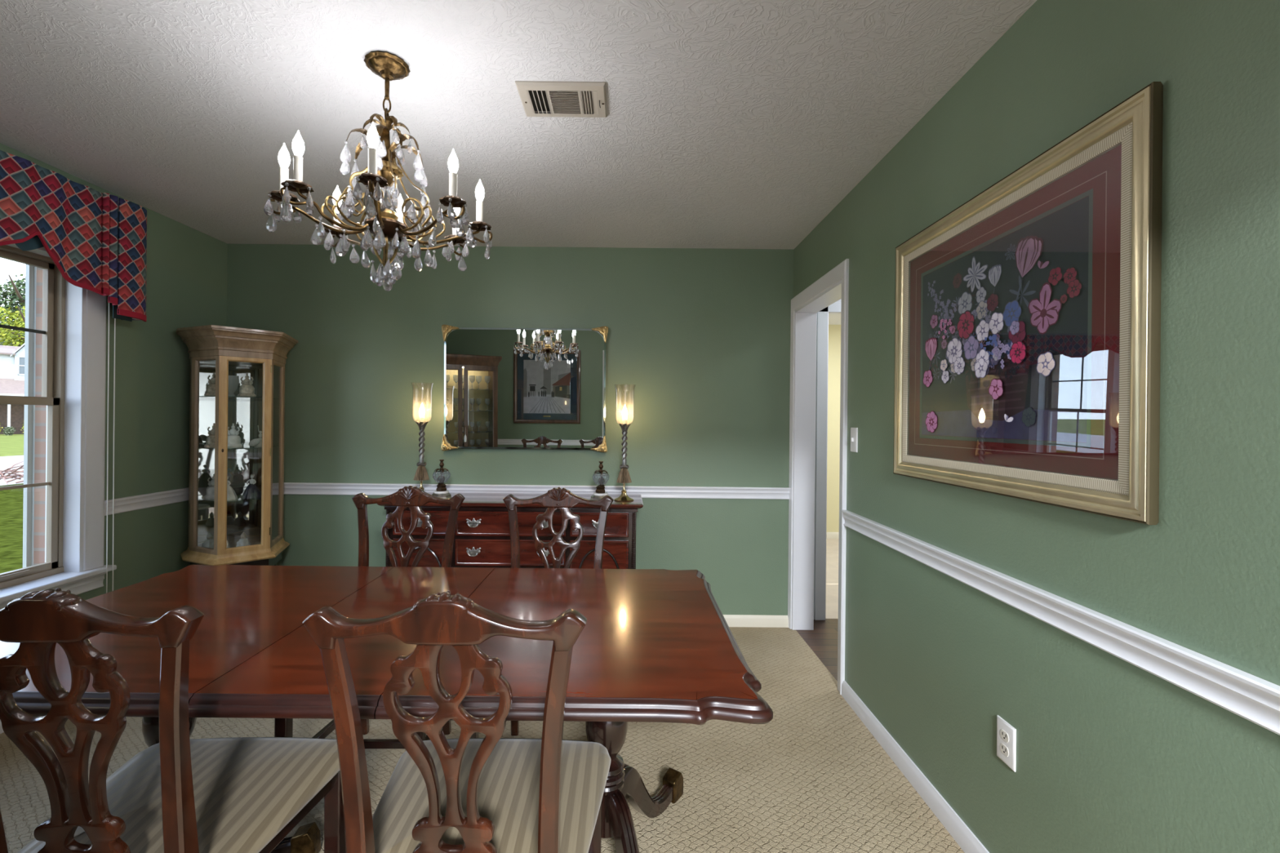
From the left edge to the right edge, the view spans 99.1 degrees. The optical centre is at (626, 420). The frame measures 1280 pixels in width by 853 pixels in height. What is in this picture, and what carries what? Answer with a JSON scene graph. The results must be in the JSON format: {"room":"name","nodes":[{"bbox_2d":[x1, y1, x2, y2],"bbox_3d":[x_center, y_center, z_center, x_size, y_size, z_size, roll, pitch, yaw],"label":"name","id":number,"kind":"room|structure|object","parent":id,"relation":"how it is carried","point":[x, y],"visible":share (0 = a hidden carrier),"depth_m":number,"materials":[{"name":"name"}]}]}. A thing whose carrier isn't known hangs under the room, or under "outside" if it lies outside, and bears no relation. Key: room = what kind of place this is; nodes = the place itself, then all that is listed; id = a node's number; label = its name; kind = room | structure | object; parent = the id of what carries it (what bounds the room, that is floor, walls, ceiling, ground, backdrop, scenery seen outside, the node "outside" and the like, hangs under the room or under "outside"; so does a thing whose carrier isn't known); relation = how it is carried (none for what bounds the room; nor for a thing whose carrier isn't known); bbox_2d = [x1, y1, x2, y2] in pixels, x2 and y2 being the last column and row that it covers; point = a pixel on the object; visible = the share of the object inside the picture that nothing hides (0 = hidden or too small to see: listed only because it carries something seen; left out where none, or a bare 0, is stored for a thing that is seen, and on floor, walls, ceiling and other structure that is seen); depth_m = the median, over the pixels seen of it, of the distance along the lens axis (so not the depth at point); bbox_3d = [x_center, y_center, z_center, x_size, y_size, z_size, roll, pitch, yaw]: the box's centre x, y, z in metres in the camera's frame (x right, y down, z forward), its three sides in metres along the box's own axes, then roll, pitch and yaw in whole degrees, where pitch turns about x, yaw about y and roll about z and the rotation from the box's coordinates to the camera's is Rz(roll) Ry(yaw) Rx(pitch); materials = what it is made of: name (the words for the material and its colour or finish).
{"room":"dining room","nodes":[
{"label":"dining room","id":0,"kind":"room"},
{"bbox_2d":[0,455,23,485],"bbox_3d":[-21.517,1.607,55.000,11.000,0.001,230.000,1,0,0],"label":"street","id":1,"kind":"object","parent":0,"point":[6,462],"depth_m":19.73,"materials":[{"name":"concrete"}]},
{"bbox_2d":[33,266,46,565],"bbox_3d":[-2.787,0.174,1.600,0.115,3.240,5.600,1,0,0],"label":"brick wall","id":2,"kind":"structure","parent":0,"point":[40,410],"depth_m":2.62,"materials":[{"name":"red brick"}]},
{"bbox_2d":[22,264,36,568],"bbox_3d":[-2.861,0.273,2.625,0.030,2.840,0.050,1,0,0],"label":"trim","id":3,"kind":"structure","parent":2,"relation":"attached to","point":[30,271],"depth_m":2.61,"materials":[{"name":"grey"}]},
{"bbox_2d":[44,405,47,562],"bbox_3d":[-2.744,-0.033,1.670,0.038,1.505,1.920,1,0,0],"label":"trim","id":4,"kind":"structure","parent":2,"relation":"attached to","point":[46,406],"depth_m":2.60,"materials":[{"name":"white paint"}]},
{"bbox_2d":[0,142,227,599],"bbox_3d":[-2.654,0.116,1.573,0.120,2.520,3.907,1,0,0],"label":"wall","id":5,"kind":"structure","parent":0,"point":[186,267],"depth_m":3.01,"materials":[{"name":"green paint"}]},
{"bbox_2d":[0,720,4,733],"bbox_3d":[-2.598,1.259,1.573,0.014,0.074,3.907,1,0,0],"label":"baseboard","id":6,"kind":"structure","parent":5,"relation":"attached to","point":[1,726],"depth_m":2.26,"materials":[{"name":"white paint"}]},
{"bbox_2d":[0,150,146,321],"bbox_3d":[-2.505,-0.787,1.670,0.158,0.572,2.250,1,0,0],"label":"valance","id":7,"kind":"object","parent":5,"relation":"attached to","point":[97,242],"visible":1,"depth_m":2.47,"materials":[{"name":"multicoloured patterned fabric"}]},
{"bbox_2d":[0,244,188,609],"bbox_3d":[-2.631,-0.019,2.068,0.187,1.680,2.917,1,0,0],"label":"window","id":8,"kind":"structure","parent":5,"relation":"in","point":[73,353],"depth_m":2.59,"materials":[{"name":"white paint"}]},
{"bbox_2d":[106,302,109,593],"bbox_3d":[-2.535,0.142,2.666,0.006,1.550,0.005,1,0,0],"label":"blind cord","id":9,"kind":"object","parent":8,"relation":"hanging from","point":[108,303],"visible":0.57,"depth_m":2.66,"materials":[{"name":"white plastic"}]},
{"bbox_2d":[111,318,115,591],"bbox_3d":[-2.530,0.142,2.692,0.006,1.550,0.005,1,0,0],"label":"blind cord","id":10,"kind":"object","parent":8,"relation":"hanging from","point":[114,318],"visible":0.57,"depth_m":2.69,"materials":[{"name":"white plastic"}]},
{"bbox_2d":[0,538,964,852],"bbox_3d":[0.790,1.370,2.920,6.793,0.080,6.600,1,0,0],"label":"floor","id":11,"kind":"structure","parent":0,"point":[813,778],"depth_m":2.07,"materials":[{"name":"beige carpet"}]},
{"bbox_2d":[0,587,346,852],"bbox_3d":[-0.959,0.794,1.157,0.531,1.037,0.578,1,0,-1],"label":"dining chair","id":12,"kind":"object","parent":11,"relation":"on","point":[180,793],"visible":1,"depth_m":0.94,"materials":[{"name":"brown wood"}]},
{"bbox_2d":[176,324,297,565],"bbox_3d":[-2.312,0.392,3.241,0.643,1.814,0.644,1,0,0],"label":"curio cabinet","id":13,"kind":"object","parent":11,"relation":"on","point":[225,351],"visible":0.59,"depth_m":3.16,"materials":[{"name":"brown wood"}]},
{"bbox_2d":[202,532,213,548],"bbox_3d":[-2.400,0.690,3.137,0.073,0.092,0.066,1,0,0],"label":"figurine","id":14,"kind":"object","parent":13,"relation":"on","point":[209,543],"visible":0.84,"depth_m":3.12,"materials":[{"name":"ceramic"}]},
{"bbox_2d":[204,422,214,448],"bbox_3d":[-2.344,0.083,3.097,0.084,0.139,0.084,1,0,45],"label":"figurine","id":15,"kind":"object","parent":13,"relation":"on","point":[210,440],"visible":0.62,"depth_m":3.07,"materials":[{"name":"ceramic"}]},
{"bbox_2d":[204,474,214,498],"bbox_3d":[-2.397,0.379,3.167,0.084,0.139,0.084,1,0,45],"label":"figurine","id":16,"kind":"object","parent":13,"relation":"on","point":[210,490],"visible":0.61,"depth_m":3.14,"materials":[{"name":"ceramic"}]},
{"bbox_2d":[204,371,215,396],"bbox_3d":[-2.351,-0.209,3.107,0.084,0.139,0.084,1,0,45],"label":"figurine","id":17,"kind":"object","parent":13,"relation":"on","point":[211,388],"visible":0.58,"depth_m":3.08,"materials":[{"name":"ceramic"}]},
{"bbox_2d":[197,360,262,543],"bbox_3d":[-2.415,0.188,3.347,0.300,1.130,0.300,1,0,0],"label":"mirror","id":18,"kind":"object","parent":13,"relation":"on","point":[246,414],"depth_m":3.49,"materials":[{"name":"mirror"}]},
{"bbox_2d":[226,475,237,500],"bbox_3d":[-2.285,0.381,3.117,0.101,0.137,0.103,1,0,0],"label":"figurine","id":19,"kind":"object","parent":13,"relation":"on","point":[231,495],"visible":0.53,"depth_m":3.11,"materials":[{"name":"ceramic"}]},
{"bbox_2d":[227,375,239,395],"bbox_3d":[-2.286,-0.199,3.152,0.076,0.120,0.076,1,0,0],"label":"goblet","id":20,"kind":"object","parent":13,"relation":"on","point":[233,380],"visible":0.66,"depth_m":3.13,"materials":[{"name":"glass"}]},
{"bbox_2d":[227,422,242,447],"bbox_3d":[-2.264,0.084,3.137,0.084,0.139,0.084,1,0,45],"label":"figurine","id":21,"kind":"object","parent":13,"relation":"on","point":[233,439],"visible":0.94,"depth_m":3.12,"materials":[{"name":"ceramic"}]},
{"bbox_2d":[198,490,278,502],"bbox_3d":[-2.323,0.452,3.249,0.450,0.006,0.455,1,0,0],"label":"glass shelf","id":22,"kind":"object","parent":13,"relation":"attached to","point":[239,493],"depth_m":3.15,"materials":[{"name":"clear glass"}]},
{"bbox_2d":[198,444,279,448],"bbox_3d":[-2.320,0.156,3.249,0.450,0.006,0.455,1,0,0],"label":"glass shelf","id":23,"kind":"object","parent":13,"relation":"attached to","point":[200,446],"depth_m":3.15,"materials":[{"name":"clear glass"}]},
{"bbox_2d":[199,395,279,399],"bbox_3d":[-2.317,-0.136,3.249,0.450,0.006,0.455,1,0,0],"label":"glass shelf","id":24,"kind":"object","parent":13,"relation":"attached to","point":[201,397],"depth_m":3.20,"materials":[{"name":"clear glass"}]},
{"bbox_2d":[235,532,250,546],"bbox_3d":[-2.225,0.692,3.167,0.073,0.092,0.066,1,0,0],"label":"figurine","id":25,"kind":"object","parent":13,"relation":"on","point":[244,541],"visible":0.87,"depth_m":3.15,"materials":[{"name":"ceramic"}]},
{"bbox_2d":[237,373,256,397],"bbox_3d":[-2.216,-0.208,3.182,0.084,0.139,0.084,1,0,45],"label":"figurine","id":26,"kind":"object","parent":13,"relation":"on","point":[246,389],"visible":1,"depth_m":3.17,"materials":[{"name":"ceramic"}]},
{"bbox_2d":[241,474,261,498],"bbox_3d":[-2.195,0.382,3.197,0.101,0.137,0.103,1,0,0],"label":"figurine","id":27,"kind":"object","parent":13,"relation":"on","point":[252,491],"visible":0.99,"depth_m":3.18,"materials":[{"name":"grey ceramic"}]},
{"bbox_2d":[248,438,260,446],"bbox_3d":[-2.179,0.128,3.192,0.062,0.048,0.036,1,0,0],"label":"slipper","id":28,"kind":"object","parent":13,"relation":"on","point":[253,442],"visible":1,"depth_m":3.18,"materials":[{"name":"ceramic"}]},
{"bbox_2d":[256,425,262,445],"bbox_3d":[-2.234,0.091,3.327,0.068,0.125,0.068,1,0,0],"label":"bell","id":29,"kind":"object","parent":13,"relation":"on","point":[260,432],"visible":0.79,"depth_m":3.32,"materials":[{"name":"ceramic"}]},
{"bbox_2d":[274,485,465,748],"bbox_3d":[-0.920,0.794,2.051,0.531,1.037,0.578,1,0,-1],"label":"dining chair","id":30,"kind":"object","parent":11,"relation":"on","point":[411,497],"visible":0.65,"depth_m":2.28,"materials":[{"name":"brown wood"}]},
{"bbox_2d":[0,564,773,852],"bbox_3d":[-0.699,0.938,1.600,1.998,0.755,1.038,1,0,0],"label":"dining table","id":31,"kind":"object","parent":11,"relation":"on","point":[653,645],"visible":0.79,"depth_m":1.39,"materials":[{"name":"brown wood"}]},
{"bbox_2d":[302,590,610,852],"bbox_3d":[-0.305,0.800,1.164,0.531,1.037,0.578,1,0,0],"label":"dining chair","id":32,"kind":"object","parent":11,"relation":"on","point":[492,793],"visible":1,"depth_m":0.94,"materials":[{"name":"brown wood"}]},
{"bbox_2d":[377,492,643,568],"bbox_3d":[-0.665,0.892,3.305,1.509,0.847,0.432,1,0,0],"label":"sideboard","id":33,"kind":"object","parent":11,"relation":"on","point":[482,539],"visible":0.3,"depth_m":3.12,"materials":[{"name":"brown wood"}]},
{"bbox_2d":[411,382,433,491],"bbox_3d":[-1.236,0.118,3.290,0.128,0.690,0.128,1,0,-36],"label":"table lamp","id":34,"kind":"object","parent":33,"relation":"on","point":[421,474],"visible":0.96,"depth_m":3.28,"materials":[{"name":"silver metal"}]},
{"bbox_2d":[419,417,424,422],"bbox_3d":[-1.235,-0.004,3.290,0.023,0.034,0.024,1,0,-36],"label":"socket","id":35,"kind":"object","parent":34,"relation":"attached to","point":[421,419],"depth_m":3.28,"materials":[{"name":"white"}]},
{"bbox_2d":[431,459,452,497],"bbox_3d":[-1.103,0.347,3.250,0.118,0.233,0.118,1,0,22],"label":"candle holder","id":36,"kind":"object","parent":33,"relation":"on","point":[441,477],"visible":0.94,"depth_m":3.22,"materials":[{"name":"clear glass"}]},
{"bbox_2d":[432,471,450,483],"bbox_3d":[-1.103,0.335,3.250,0.099,0.067,0.099,1,0,-45],"label":"glass bowl","id":37,"kind":"object","parent":36,"relation":"on","point":[440,477],"depth_m":3.22,"materials":[{"name":"white"}]},
{"bbox_2d":[590,461,609,499],"bbox_3d":[-0.154,0.357,3.235,0.118,0.233,0.118,1,0,-18],"label":"candle holder","id":38,"kind":"object","parent":33,"relation":"on","point":[600,478],"visible":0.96,"depth_m":3.21,"materials":[{"name":"clear glass"}]},
{"bbox_2d":[592,472,609,484],"bbox_3d":[-0.153,0.344,3.235,0.099,0.067,0.099,1,0,5],"label":"glass bowl","id":39,"kind":"object","parent":38,"relation":"on","point":[599,478],"depth_m":3.20,"materials":[{"name":"white"}]},
{"bbox_2d":[613,383,635,501],"bbox_3d":[-0.013,0.130,3.260,0.128,0.690,0.128,1,0,0],"label":"table lamp","id":40,"kind":"object","parent":33,"relation":"on","point":[624,477],"visible":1,"depth_m":3.25,"materials":[{"name":"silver metal"}]},
{"bbox_2d":[622,418,626,424],"bbox_3d":[-0.012,0.008,3.260,0.024,0.034,0.023,1,0,0],"label":"socket","id":41,"kind":"object","parent":40,"relation":"attached to","point":[624,421],"depth_m":3.25,"materials":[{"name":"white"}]},
{"bbox_2d":[470,487,613,737],"bbox_3d":[-0.293,0.801,2.051,0.531,1.037,0.578,1,0,0],"label":"dining chair","id":42,"kind":"object","parent":11,"relation":"on","point":[562,499],"visible":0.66,"depth_m":2.28,"materials":[{"name":"brown wood"}]},
{"bbox_2d":[226,244,793,615],"bbox_3d":[-0.763,0.134,3.587,3.902,2.520,0.120,1,0,0],"label":"wall","id":43,"kind":"structure","parent":0,"point":[702,335],"depth_m":3.53,"materials":[{"name":"green paint"}]},
{"bbox_2d":[440,324,608,452],"bbox_3d":[-0.653,-0.204,3.488,1.065,0.807,0.049,1,0,0],"label":"wall mirror","id":44,"kind":"object","parent":43,"relation":"attached to","point":[504,388],"visible":1,"depth_m":3.49,"materials":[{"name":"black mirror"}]},
{"bbox_2d":[284,482,790,499],"bbox_3d":[-0.756,0.452,3.515,3.642,0.076,0.023,1,0,0],"label":"chair rail","id":45,"kind":"object","parent":43,"relation":"attached to","point":[290,488],"visible":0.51,"depth_m":3.51,"materials":[{"name":"white paint"}]},
{"bbox_2d":[723,614,788,627],"bbox_3d":[-0.775,1.277,3.519,3.662,0.074,0.014,1,0,0],"label":"baseboard","id":46,"kind":"structure","parent":43,"relation":"attached to","point":[732,620],"depth_m":3.51,"materials":[{"name":"beige paint"}]},
{"bbox_2d":[0,0,1036,249],"bbox_3d":[-0.750,-1.201,1.573,3.902,0.150,4.147,1,0,0],"label":"ceiling","id":47,"kind":"structure","parent":0,"point":[728,124],"depth_m":1.91,"materials":[{"name":"white paint"}]},
{"bbox_2d":[263,50,492,291],"bbox_3d":[-0.753,-0.772,1.731,0.600,0.708,0.578,1,0,0],"label":"chandelier","id":48,"kind":"object","parent":47,"relation":"hanging from","point":[388,228],"visible":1,"depth_m":1.68,"materials":[{"name":"gold metal"}]},
{"bbox_2d":[515,80,607,117],"bbox_3d":[-0.220,-1.109,1.900,0.298,0.024,0.198,1,0,0],"label":"ceiling vent","id":49,"kind":"object","parent":47,"relation":"in","point":[578,98],"visible":1,"depth_m":1.88,"materials":[{"name":"beige metal"}]},
{"bbox_2d":[813,298,841,607],"bbox_3d":[1.819,0.120,2.635,1.260,2.440,2.270,1,0,0],"label":"wall","id":50,"kind":"structure","parent":0,"point":[839,300],"depth_m":3.66,"materials":[{"name":"white paint"}]},
{"bbox_2d":[813,302,841,620],"bbox_3d":[1.806,0.274,3.712,1.083,2.133,0.136,1,0,0],"label":"door","id":51,"kind":"structure","parent":50,"relation":"in","point":[822,316],"depth_m":3.64,"materials":[{"name":"white paint"}]},
{"bbox_2d":[826,324,840,532],"bbox_3d":[2.171,0.124,4.990,4.255,2.440,2.660,1,0,0],"label":"wall","id":52,"kind":"structure","parent":0,"point":[834,331],"depth_m":6.22,"materials":[{"name":"beige paint"}]},
{"bbox_2d":[826,532,839,538],"bbox_3d":[2.159,1.306,6.213,4.055,0.074,0.014,1,0,0],"label":"baseboard","id":53,"kind":"structure","parent":52,"relation":"attached to","point":[828,535],"depth_m":6.21,"materials":[{"name":"beige paint"}]},
{"bbox_2d":[828,313,840,324],"bbox_3d":[2.184,-1.146,4.995,4.055,0.100,2.450,1,0,0],"label":"ceiling","id":54,"kind":"structure","parent":0,"point":[833,318],"depth_m":5.89,"materials":[{"name":"white paint"}]},
{"bbox_2d":[793,0,1279,852],"bbox_3d":[1.128,0.153,1.573,0.120,2.520,3.907,1,0,0],"label":"wall","id":55,"kind":"structure","parent":0,"point":[1113,756],"depth_m":1.22,"materials":[{"name":"green paint"}]},
{"bbox_2d":[787,258,848,694],"bbox_3d":[1.124,0.274,3.086,0.151,2.118,0.881,1,0,0],"label":"door frame","id":56,"kind":"structure","parent":55,"relation":"in","point":[833,286],"depth_m":3.47,"materials":[{"name":"white paint"}]},
{"bbox_2d":[850,427,857,452],"bbox_3d":[1.060,0.090,2.558,0.016,0.114,0.070,1,0,0],"label":"light switch","id":57,"kind":"object","parent":55,"relation":"attached to","point":[854,431],"visible":1,"depth_m":2.54,"materials":[{"name":"white plastic"}]},
{"bbox_2d":[841,680,989,852],"bbox_3d":[1.049,1.295,1.133,0.014,0.074,3.025,1,0,0],"label":"baseboard","id":58,"kind":"structure","parent":55,"relation":"attached to","point":[966,839],"depth_m":1.96,"materials":[{"name":"white paint"}]},
{"bbox_2d":[996,715,1016,772],"bbox_3d":[1.056,0.899,1.521,0.008,0.116,0.072,1,0,0],"label":"wall outlet","id":59,"kind":"object","parent":55,"relation":"attached to","point":[1006,732],"visible":1,"depth_m":1.51,"materials":[{"name":"white plastic"}]},
{"bbox_2d":[1000,728,1008,742],"bbox_3d":[1.055,0.879,1.521,0.003,0.025,0.033,1,0,0],"label":"receptacle","id":60,"kind":"object","parent":59,"relation":"attached to","point":[1004,733],"depth_m":1.52,"materials":[{"name":"white plastic"}]},
{"bbox_2d":[1000,742,1008,756],"bbox_3d":[1.054,0.918,1.521,0.003,0.025,0.033,1,0,0],"label":"receptacle","id":61,"kind":"object","parent":59,"relation":"attached to","point":[1004,747],"depth_m":1.52,"materials":[{"name":"white plastic"}]},
{"bbox_2d":[893,81,1163,524],"bbox_3d":[1.058,-0.234,1.611,0.029,0.886,1.042,1,0,0],"label":"framed picture","id":62,"kind":"object","parent":55,"relation":"attached to","point":[1028,314],"visible":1,"depth_m":1.37,"materials":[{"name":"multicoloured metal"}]},
{"bbox_2d":[921,195,1088,442],"bbox_3d":[1.060,-0.234,1.611,0.008,0.590,0.724,1,0,0],"label":"print","id":63,"kind":"object","parent":62,"relation":"attached to","point":[1005,315],"depth_m":1.50},
{"bbox_2d":[841,510,1279,735],"bbox_3d":[1.053,0.470,1.133,0.023,0.076,3.025,1,0,0],"label":"chair rail","id":64,"kind":"object","parent":55,"relation":"attached to","point":[1252,698],"visible":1,"depth_m":1.18,"materials":[{"name":"white paint"}]},
{"label":"outside","id":65,"kind":"structure","parent":0,"visible":0},
{"bbox_2d":[0,434,23,456],"bbox_3d":[-98.513,0.837,55.000,143.000,0.001,230.000,1,0,0],"label":"lawn","id":66,"kind":"structure","parent":65,"point":[10,445],"depth_m":32.28,"materials":[{"name":"green plant"}]},
{"bbox_2d":[2,426,17,435],"bbox_3d":[-53.880,0.979,47.589,0.796,0.935,0.922,1,0,-22],"label":"shrub","id":67,"kind":"object","parent":66,"relation":"on","point":[9,430],"visible":1,"depth_m":47.42,"materials":[{"name":"green plant"}]},
{"bbox_2d":[0,343,24,434],"bbox_3d":[-60.842,-3.117,52.144,11.950,8.660,29.200,1,0,42],"label":"house","id":68,"kind":"structure","parent":66,"relation":"on","point":[11,357],"depth_m":50.41,"materials":[{"name":"beige"}]},
{"bbox_2d":[0,274,25,346],"bbox_3d":[-96.285,-11.832,88.415,18.850,25.402,15.284,1,0,0],"label":"tree","id":69,"kind":"object","parent":66,"relation":"on","point":[15,294],"visible":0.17,"depth_m":86.71,"materials":[{"name":"green plant"}]},
{"bbox_2d":[0,303,25,346],"bbox_3d":[-71.068,-6.697,65.096,7.740,15.635,10.937,1,0,31],"label":"tree","id":70,"kind":"object","parent":66,"relation":"on","point":[21,323],"visible":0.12,"depth_m":63.53,"materials":[{"name":"green plant"}]},
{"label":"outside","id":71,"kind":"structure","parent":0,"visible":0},
{"bbox_2d":[0,483,23,573],"bbox_3d":[-9.439,1.728,55.000,13.157,0.001,230.000,1,0,0],"label":"lawn","id":72,"kind":"structure","parent":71,"point":[11,500],"depth_m":8.66,"materials":[{"name":"green plant"}]},
{"bbox_2d":[0,461,23,484],"bbox_3d":[-15.961,1.201,13.586,3.820,0.872,5.112,1,0,0],"label":"brush pile","id":73,"kind":"object","parent":72,"relation":"on","point":[15,471],"visible":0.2,"depth_m":13.86,"materials":[{"name":"brown wood"}]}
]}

